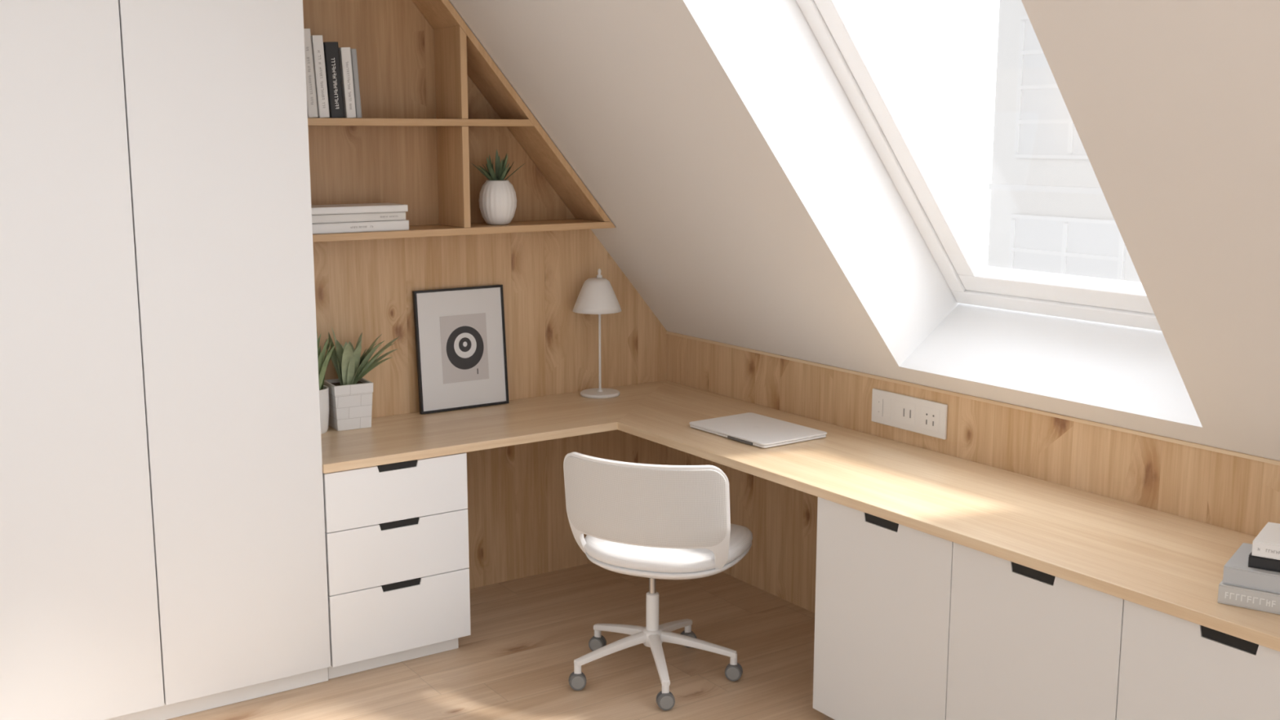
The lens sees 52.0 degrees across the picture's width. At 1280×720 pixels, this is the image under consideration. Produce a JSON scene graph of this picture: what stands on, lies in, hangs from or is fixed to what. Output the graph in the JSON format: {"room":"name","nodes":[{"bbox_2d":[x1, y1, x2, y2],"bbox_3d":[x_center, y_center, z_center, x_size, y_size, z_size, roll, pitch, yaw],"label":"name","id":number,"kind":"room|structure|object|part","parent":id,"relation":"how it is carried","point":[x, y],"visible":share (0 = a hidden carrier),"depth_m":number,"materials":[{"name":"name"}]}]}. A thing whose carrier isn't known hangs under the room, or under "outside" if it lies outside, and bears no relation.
{"room":"home office","nodes":[
{"label":"home office","id":0,"kind":"room"},
{"bbox_2d":[312,218,666,589],"bbox_3d":[-2.022,-0.218,4.206,5.300,2.600,0.100,-7,12,-34],"label":"wall","id":1,"kind":"structure","parent":0,"point":[519,526],"depth_m":5.27,"materials":[{"name":"brown wood"}]},
{"bbox_2d":[302,0,615,242],"bbox_3d":[-0.716,-1.036,4.768,1.355,1.150,0.218,-7,12,-34],"label":"bookshelf","id":2,"kind":"object","parent":1,"relation":"attached to","point":[435,104],"visible":0.75,"depth_m":4.80,"materials":[{"name":"brown wood"}]},
{"bbox_2d":[303,28,318,117],"bbox_3d":[-1.152,-0.972,4.467,0.049,0.293,0.156,-7,12,-34],"label":"book","id":3,"kind":"object","parent":2,"relation":"on","point":[312,108],"visible":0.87,"depth_m":4.41,"materials":[{"name":"white paper"}]},
{"bbox_2d":[311,35,329,118],"bbox_3d":[-1.118,-0.966,4.491,0.050,0.273,0.156,-7,12,-34],"label":"book","id":4,"kind":"object","parent":2,"relation":"on","point":[317,41],"visible":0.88,"depth_m":4.43,"materials":[{"name":"white paper"}]},
{"bbox_2d":[317,41,344,118],"bbox_3d":[-1.079,-0.961,4.519,0.061,0.254,0.156,-7,12,-34],"label":"book","id":5,"kind":"object","parent":2,"relation":"on","point":[331,55],"visible":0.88,"depth_m":4.46,"materials":[{"name":"black paper"}]},
{"bbox_2d":[333,47,355,118],"bbox_3d":[-1.038,-0.958,4.548,0.046,0.237,0.156,-7,12,-34],"label":"book","id":6,"kind":"object","parent":2,"relation":"on","point":[344,53],"visible":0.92,"depth_m":4.49,"materials":[{"name":"white paper"}]},
{"bbox_2d":[349,48,361,118],"bbox_3d":[-1.014,-0.958,4.564,0.030,0.232,0.155,-7,12,-34],"label":"book","id":7,"kind":"object","parent":2,"relation":"on","point":[353,52],"visible":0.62,"depth_m":4.50,"materials":[{"name":"grey paper"}]},
{"bbox_2d":[311,219,408,234],"bbox_3d":[-1.036,-0.474,4.639,0.400,0.034,0.171,-7,12,-34],"label":"book","id":8,"kind":"object","parent":2,"relation":"on","point":[383,225],"visible":0.73,"depth_m":4.58,"materials":[{"name":"white paper"}]},
{"bbox_2d":[311,211,405,223],"bbox_3d":[-1.040,-0.506,4.633,0.390,0.028,0.166,-7,12,-34],"label":"book","id":9,"kind":"object","parent":8,"relation":"on","point":[378,216],"visible":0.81,"depth_m":4.58,"materials":[{"name":"white paper"}]},
{"bbox_2d":[311,202,408,214],"bbox_3d":[-1.036,-0.533,4.629,0.396,0.024,0.168,-7,12,-34],"label":"book","id":10,"kind":"object","parent":9,"relation":"on","point":[386,206],"visible":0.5,"depth_m":4.58,"materials":[{"name":"white paper"}]},
{"bbox_3d":[-0.864,-0.849,4.694,0.994,0.025,0.212,-7,12,-34],"label":"shelf","id":11,"kind":"part","parent":2,"relation":"part of","materials":[{"name":"brown wood"}]},
{"bbox_3d":[-0.716,-0.481,4.863,1.355,0.025,0.218,-7,12,-34],"label":"shelf","id":12,"kind":"part","parent":2,"relation":"part of","materials":[{"name":"brown wood"}]},
{"bbox_2d":[471,149,524,225],"bbox_3d":[-0.551,-0.651,4.941,0.196,0.282,0.161,-7,12,-34],"label":"potted succulent","id":13,"kind":"object","parent":2,"relation":"on","point":[497,201],"visible":1,"depth_m":4.90,"materials":[{"name":"white ceramic"}]},
{"bbox_2d":[478,179,516,225],"bbox_3d":[-0.536,-0.594,4.951,0.142,0.166,0.144,-7,12,-34],"label":"vase","id":14,"kind":"object","parent":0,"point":[497,201],"depth_m":4.90,"materials":[{"name":"white ceramic"}]},
{"bbox_2d":[166,562,834,719],"bbox_3d":[-0.280,1.538,1.907,5.300,0.080,6.300,-7,12,-34],"label":"floor","id":15,"kind":"structure","parent":0,"point":[516,662],"depth_m":4.48,"materials":[{"name":"brown wood"}]},
{"bbox_2d":[0,0,330,719],"bbox_3d":[-1.628,-0.193,4.070,1.077,2.594,0.568,-7,12,-34],"label":"wardrobe","id":16,"kind":"object","parent":15,"relation":"on","point":[163,556],"visible":1,"depth_m":3.89,"materials":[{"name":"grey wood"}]},
{"bbox_3d":[-1.694,-0.155,3.694,0.539,2.530,0.020,-7,12,-34],"label":"door","id":17,"kind":"part","parent":16,"relation":"part of","materials":[{"name":"white paint"}]},
{"bbox_3d":[-1.248,-0.207,3.993,0.532,2.530,0.020,-7,12,-34],"label":"door","id":18,"kind":"part","parent":16,"relation":"part of","materials":[{"name":"white paint"}]},
{"bbox_2d":[322,452,471,679],"bbox_3d":[-0.967,0.656,4.671,0.510,0.717,0.566,-7,12,-34],"label":"drawer unit","id":19,"kind":"object","parent":15,"relation":"on","point":[397,534],"visible":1,"depth_m":4.43,"materials":[{"name":"grey wood"}]},
{"bbox_3d":[-0.813,0.440,4.405,0.509,0.198,0.020,-7,12,-34],"label":"drawer","id":20,"kind":"part","parent":19,"relation":"part of","materials":[{"name":"white wood"}]},
{"bbox_3d":[-0.813,0.645,4.440,0.509,0.212,0.020,-7,12,-34],"label":"drawer","id":21,"kind":"part","parent":19,"relation":"part of","materials":[{"name":"white wood"}]},
{"bbox_3d":[-0.813,0.873,4.479,0.509,0.245,0.020,-7,12,-34],"label":"drawer","id":22,"kind":"part","parent":19,"relation":"part of","materials":[{"name":"white wood"}]},
{"bbox_2d":[563,452,752,710],"bbox_3d":[0.064,0.665,4.359,0.607,0.806,0.607,4,11,21],"label":"office chair","id":23,"kind":"object","parent":15,"relation":"on","point":[652,522],"visible":1,"depth_m":4.10,"materials":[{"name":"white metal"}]},
{"bbox_3d":[-0.001,0.441,4.087,0.546,0.256,0.135,4,11,21],"label":"backrest","id":24,"kind":"part","parent":23,"relation":"part of","materials":[{"name":"white plastic"}]},
{"bbox_3d":[0.006,0.483,4.113,0.558,0.365,0.172,4,11,21],"label":"frame","id":25,"kind":"part","parent":23,"relation":"part of","materials":[{"name":"white plastic"}]},
{"bbox_3d":[0.042,0.730,4.378,0.023,0.097,0.023,4,11,21],"label":"gas stem","id":26,"kind":"part","parent":23,"relation":"part of","materials":[{"name":"silver metal"}]},
{"bbox_3d":[0.096,0.604,4.356,0.530,0.071,0.528,4,11,21],"label":"seat","id":27,"kind":"part","parent":23,"relation":"part of","materials":[{"name":"white plastic"}]},
{"bbox_2d":[813,497,953,719],"bbox_3d":[0.943,0.772,3.997,0.608,0.717,0.542,-7,12,-34],"label":"base cabinet","id":28,"kind":"object","parent":15,"relation":"on","point":[883,586],"visible":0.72,"depth_m":3.82,"materials":[{"name":"white"}]},
{"bbox_2d":[320,380,1279,651],"bbox_3d":[0.311,0.417,3.844,1.761,0.030,3.289,-7,12,-34],"label":"countertop","id":29,"kind":"structure","parent":28,"relation":"on","point":[1173,565],"depth_m":3.97,"materials":[{"name":"brown wood"}]},
{"bbox_2d":[316,332,335,434],"bbox_3d":[-1.161,0.074,4.650,0.195,0.372,0.168,-1,10,-4],"label":"potted plant","id":30,"kind":"object","parent":29,"relation":"on","point":[323,362],"visible":0.31,"depth_m":4.63,"materials":[{"name":"green plant"}]},
{"bbox_3d":[-1.166,0.178,4.668,0.122,0.160,0.122,-7,12,-34],"label":"pot","id":31,"kind":"part","parent":30,"relation":"part of","materials":[{"name":"white ceramic"}]},
{"bbox_2d":[323,327,399,431],"bbox_3d":[-0.990,0.058,4.755,0.267,0.368,0.201,-6,11,-30],"label":"potted plant","id":32,"kind":"object","parent":29,"relation":"on","point":[350,395],"visible":0.95,"depth_m":4.71,"materials":[{"name":"green plant"}]},
{"bbox_3d":[-1.058,0.159,4.766,0.144,0.165,0.144,-6,11,-30],"label":"pot","id":33,"kind":"part","parent":32,"relation":"part of","materials":[{"name":"white ceramic"}]},
{"bbox_2d":[412,284,509,413],"bbox_3d":[-0.686,-0.045,5.057,0.375,0.467,0.052,-7,12,-34],"label":"picture frame","id":34,"kind":"object","parent":29,"relation":"on","point":[460,342],"visible":1,"depth_m":5.05,"materials":[{"name":"black"}]},
{"bbox_2d":[439,312,488,383],"bbox_3d":[-0.675,-0.046,5.059,0.196,0.257,0.020,-7,12,-34],"label":"print","id":35,"kind":"object","parent":34,"relation":"attached to","point":[464,337],"depth_m":5.06,"materials":[{"name":"grey paper"}]},
{"bbox_2d":[572,268,621,398],"bbox_3d":[-0.173,-0.111,5.301,0.198,0.515,0.198,-7,12,-34],"label":"table lamp","id":36,"kind":"object","parent":29,"relation":"on","point":[597,295],"visible":1,"depth_m":5.23,"materials":[{"name":"white metal"}]},
{"bbox_3d":[-0.173,-0.263,5.275,0.198,0.134,0.198,-7,12,-34],"label":"lamp shade","id":37,"kind":"part","parent":36,"relation":"part of","materials":[{"name":"white fabric"}]},
{"bbox_2d":[688,412,826,448],"bbox_3d":[0.416,0.248,4.679,0.302,0.018,0.420,-7,12,-35],"label":"laptop","id":38,"kind":"object","parent":29,"relation":"on","point":[749,428],"visible":1,"depth_m":4.65,"materials":[{"name":"white metal"}]},
{"bbox_2d":[1217,580,1279,614],"bbox_3d":[1.495,0.529,2.979,0.300,0.044,0.221,7,12,35],"label":"book","id":39,"kind":"object","parent":29,"relation":"on","point":[1233,595],"visible":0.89,"depth_m":2.94,"materials":[{"name":"grey paper"}]},
{"bbox_2d":[1222,542,1279,593],"bbox_3d":[1.498,0.485,2.974,0.290,0.042,0.210,7,12,35],"label":"book","id":40,"kind":"object","parent":39,"relation":"on","point":[1237,571],"visible":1,"depth_m":2.95,"materials":[{"name":"grey paper"}]},
{"bbox_2d":[1248,551,1279,572],"bbox_3d":[1.516,0.452,2.957,0.240,0.028,0.170,7,12,35],"label":"book","id":41,"kind":"object","parent":40,"relation":"on","point":[1255,562],"visible":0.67,"depth_m":2.94,"materials":[{"name":"black paper"}]},
{"bbox_2d":[1251,521,1279,559],"bbox_3d":[1.523,0.421,2.950,0.240,0.034,0.181,7,12,35],"label":"book","id":42,"kind":"object","parent":41,"relation":"on","point":[1266,544],"visible":1,"depth_m":2.94,"materials":[{"name":"white paper"}]},
{"bbox_2d":[946,542,1124,719],"bbox_3d":[1.246,0.848,3.557,0.608,0.717,0.533,-7,12,-34],"label":"base cabinet","id":43,"kind":"object","parent":15,"relation":"on","point":[1025,643],"visible":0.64,"depth_m":3.37,"materials":[{"name":"grey"}]},
{"bbox_2d":[1115,600,1279,719],"bbox_3d":[1.548,0.923,3.120,0.608,0.717,0.535,-7,12,-34],"label":"base cabinet","id":44,"kind":"object","parent":15,"relation":"on","point":[1172,668],"visible":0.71,"depth_m":2.98,"materials":[{"name":"grey"}]},
{"bbox_2d":[448,0,1279,461],"bbox_3d":[1.284,-0.673,2.604,1.971,2.234,6.300,-7,12,-34],"label":"ceiling","id":45,"kind":"structure","parent":0,"point":[748,202],"depth_m":3.97,"materials":[{"name":"white paint"}]},
{"bbox_2d":[795,0,1161,330],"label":"window","id":46,"kind":"structure","parent":45,"relation":"attached to","point":[835,25],"depth_m":4.11,"materials":[{"name":"white"}]},
{"bbox_2d":[666,331,1279,613],"bbox_3d":[1.899,0.782,3.217,0.100,0.964,6.200,-7,12,-34],"label":"wall","id":47,"kind":"structure","parent":0,"point":[1224,491],"depth_m":4.33,"materials":[{"name":"brown wood"}]},
{"bbox_2d":[871,388,947,439],"bbox_3d":[0.918,0.181,4.475,0.012,0.119,0.350,-7,12,-34],"label":"power outlet","id":48,"kind":"object","parent":47,"relation":"attached to","point":[919,415],"visible":1,"depth_m":4.46,"materials":[{"name":"white plastic"}]},
{"bbox_2d":[666,331,1279,465],"bbox_3d":[1.294,0.178,3.922,0.004,0.010,4.199,-7,12,-34],"label":"trim","id":49,"kind":"structure","parent":47,"relation":"attached to","point":[1068,418],"depth_m":4.11,"materials":[{"name":"brown wood"}]},
{"label":"outside","id":50,"kind":"structure","parent":0,"visible":0},
{"bbox_2d":[987,0,1141,282],"bbox_3d":[11.447,-3.522,13.354,6.055,24.000,14.800,-7,12,-34],"label":"building","id":51,"kind":"structure","parent":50,"point":[1051,212],"depth_m":17.32,"materials":[{"name":"white brick"}]}
]}

